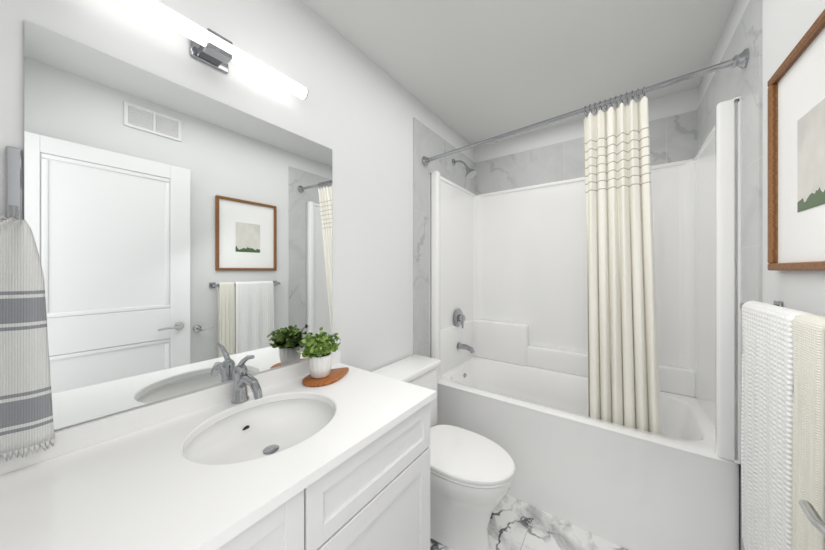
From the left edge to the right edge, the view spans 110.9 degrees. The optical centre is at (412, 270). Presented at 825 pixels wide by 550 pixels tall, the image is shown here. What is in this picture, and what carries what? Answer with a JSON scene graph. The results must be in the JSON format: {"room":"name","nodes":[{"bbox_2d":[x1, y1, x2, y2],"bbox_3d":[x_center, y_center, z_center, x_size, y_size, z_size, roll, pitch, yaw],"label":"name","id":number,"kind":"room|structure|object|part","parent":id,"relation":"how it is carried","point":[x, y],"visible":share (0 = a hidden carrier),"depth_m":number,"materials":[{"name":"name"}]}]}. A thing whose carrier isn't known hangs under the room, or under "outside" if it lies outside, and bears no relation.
{"room":"bathroom","nodes":[
{"label":"bathroom","id":0,"kind":"room"},
{"bbox_2d":[0,0,474,430],"bbox_3d":[-0.252,0.090,1.636,0.100,2.520,2.939,0,0,36],"label":"wall","id":1,"kind":"structure","parent":0,"point":[356,110],"depth_m":1.35,"materials":[{"name":"paint"}]},
{"bbox_2d":[0,146,53,460],"bbox_3d":[-0.928,0.070,0.570,0.063,0.699,0.260,0,0,36],"label":"towel","id":2,"kind":"object","parent":1,"relation":"hanging from","point":[26,416],"visible":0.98,"depth_m":0.63,"materials":[{"name":"white fabric"}]},
{"bbox_2d":[24,20,331,430],"bbox_3d":[-0.643,-0.095,1.010,0.005,0.970,0.871,0,0,36],"label":"mirror","id":3,"kind":"object","parent":1,"relation":"attached to","point":[182,235],"visible":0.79,"depth_m":0.85,"materials":[{"name":"clear glass"}]},
{"bbox_2d":[119,0,307,99],"bbox_3d":[-0.643,-0.720,0.927,0.103,0.060,0.620,0,0,36],"label":"sconce","id":4,"kind":"object","parent":1,"relation":"attached to","point":[210,47],"visible":1,"depth_m":0.91,"materials":[{"name":"silver metal"}]},
{"bbox_2d":[413,117,474,356],"bbox_3d":[0.303,0.163,2.304,0.008,2.375,1.005,0,0,36],"label":"tile","id":5,"kind":"structure","parent":1,"relation":"attached to","point":[428,142],"depth_m":1.99,"materials":[{"name":"tile"}]},
{"bbox_2d":[452,159,476,178],"bbox_3d":[0.419,-0.828,2.286,0.201,0.190,0.096,0,0,36],"label":"shower head","id":6,"kind":"object","parent":5,"relation":"attached to","point":[470,173],"visible":1,"depth_m":2.26},
{"bbox_2d":[300,0,735,147],"bbox_3d":[0.404,-1.220,1.157,1.724,0.100,2.939,0,0,36],"label":"ceiling","id":7,"kind":"structure","parent":0,"point":[471,71],"depth_m":1.50,"materials":[{"name":"paint"}]},
{"bbox_2d":[430,494,626,549],"bbox_3d":[0.404,1.400,1.157,1.724,0.100,2.939,0,0,36],"label":"floor","id":8,"kind":"structure","parent":0,"point":[515,523],"depth_m":1.46,"materials":[{"name":"stone"}]},
{"bbox_2d":[0,351,435,549],"bbox_3d":[-0.452,0.814,0.796,0.564,1.072,1.066,0,0,36],"label":"bathroom vanity","id":9,"kind":"object","parent":8,"relation":"on","point":[282,458],"visible":1,"depth_m":0.71,"materials":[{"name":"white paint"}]},
{"bbox_2d":[231,355,262,403],"bbox_3d":[-0.551,0.364,0.951,0.166,0.172,0.054,0,0,36],"label":"faucet","id":10,"kind":"object","parent":9,"relation":"on","point":[242,380],"depth_m":0.96,"materials":[{"name":"silver metal"}]},
{"bbox_2d":[179,398,337,488],"bbox_3d":[-0.432,0.516,0.856,0.363,0.084,0.422,0,0,36],"label":"sink","id":11,"kind":"object","parent":9,"relation":"in","point":[263,428],"depth_m":0.94,"materials":[{"name":"white ceramic"}]},
{"bbox_2d":[302,367,348,386],"bbox_3d":[-0.354,0.442,1.191,0.136,0.014,0.220,0,0,36],"label":"tray","id":12,"kind":"object","parent":9,"relation":"on","point":[335,375],"visible":0.9,"depth_m":1.15,"materials":[{"name":"brown wood"}]},
{"bbox_2d":[308,353,331,377],"bbox_3d":[-0.381,0.390,1.174,0.097,0.090,0.097,0,0,36],"label":"pot","id":13,"kind":"object","parent":12,"relation":"on","point":[319,367],"visible":0.75,"depth_m":1.14,"materials":[{"name":"white ceramic"}]},
{"bbox_2d":[296,327,340,358],"bbox_3d":[-0.384,0.304,1.158,0.184,0.114,0.178,0,0,36],"label":"decor","id":14,"kind":"object","parent":13,"relation":"in","point":[321,344],"visible":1,"depth_m":1.14,"materials":[{"name":"green plant"}]},
{"bbox_2d":[372,354,514,549],"bbox_3d":[0.174,0.953,1.510,0.716,0.795,0.438,0,0,36],"label":"toilet","id":15,"kind":"object","parent":8,"relation":"on","point":[471,475],"visible":0.56,"depth_m":1.38,"materials":[{"name":"white ceramic"}]},
{"bbox_2d":[429,96,740,549],"bbox_3d":[0.969,0.319,1.931,1.518,2.062,0.815,0,0,36],"label":"bathtub","id":16,"kind":"object","parent":8,"relation":"on","point":[507,310],"visible":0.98,"depth_m":1.79,"materials":[{"name":"white plastic"}]},
{"bbox_2d":[430,354,739,549],"bbox_3d":[0.969,1.070,1.931,1.518,0.560,0.815,0,0,36],"label":"basin","id":17,"kind":"object","parent":16,"relation":"in","point":[630,488],"depth_m":1.49,"materials":[{"name":"white ceramic"}]},
{"bbox_2d":[475,87,698,162],"bbox_3d":[1.241,0.090,2.303,1.524,2.520,0.100,0,0,36],"label":"wall","id":18,"kind":"structure","parent":0,"point":[675,104],"depth_m":2.27,"materials":[{"name":"paint"}]},
{"bbox_2d":[475,110,696,194],"bbox_3d":[1.209,-0.870,2.260,1.508,0.311,0.008,0,0,36],"label":"tile","id":19,"kind":"structure","parent":18,"relation":"attached to","point":[673,138],"depth_m":2.26,"materials":[{"name":"tile"}]},
{"bbox_2d":[699,0,824,549],"bbox_3d":[1.060,0.090,0.678,0.100,2.520,2.939,0,0,36],"label":"wall","id":20,"kind":"structure","parent":0,"point":[786,25],"depth_m":0.91,"materials":[{"name":"paint"}]},
{"bbox_2d":[697,0,761,549],"bbox_3d":[1.528,0.163,1.410,0.008,2.375,1.005,0,0,36],"label":"tile","id":21,"kind":"structure","parent":20,"relation":"attached to","point":[730,83],"depth_m":1.09,"materials":[{"name":"tile"}]},
{"bbox_2d":[422,48,748,434],"bbox_3d":[0.760,0.009,1.645,1.507,1.743,0.296,0,0,36],"label":"shower curtain","id":22,"kind":"object","parent":21,"relation":"attached to","point":[623,369],"visible":0.92,"depth_m":1.43,"materials":[{"name":"beige fabric"}]},
{"bbox_3d":[0.693,-0.798,1.553,1.507,0.128,0.068,0,0,36],"label":"curtain rod","id":23,"kind":"part","parent":22,"relation":"part of","materials":[{"name":"silver metal"}]},
{"bbox_2d":[740,301,782,308],"bbox_3d":[0.968,0.118,0.709,0.082,0.044,0.554,0,0,36],"label":"bar","id":24,"kind":"object","parent":20,"relation":"attached to","point":[778,303],"visible":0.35,"depth_m":0.89,"materials":[{"name":"silver metal"}]},
{"bbox_2d":[741,301,810,549],"bbox_3d":[0.963,0.472,0.758,0.056,0.756,0.315,0,0,36],"label":"towel","id":25,"kind":"object","parent":24,"relation":"hanging from","point":[767,408],"visible":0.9,"depth_m":0.75,"materials":[{"name":"white fabric"}]},
{"bbox_2d":[791,314,824,549],"bbox_3d":[0.835,0.512,0.582,0.053,0.836,0.109,0,0,36],"label":"towel","id":26,"kind":"object","parent":24,"relation":"hanging from","point":[808,443],"visible":1,"depth_m":0.58,"materials":[{"name":"beige fabric"}]},
{"bbox_2d":[768,9,824,270],"bbox_3d":[0.998,-0.302,0.702,0.024,0.605,0.495,0,0,36],"label":"picture frame","id":27,"kind":"object","parent":20,"relation":"attached to","point":[796,162],"visible":1,"depth_m":0.78,"materials":[{"name":"brown wood"}]},
{"bbox_2d":[798,500,824,535],"bbox_3d":[0.752,0.445,0.457,0.133,0.052,0.102,0,0,36],"label":"door handle","id":28,"kind":"object","parent":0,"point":[813,517],"visible":1,"depth_m":0.51,"materials":[{"name":"silver metal"}]}
]}

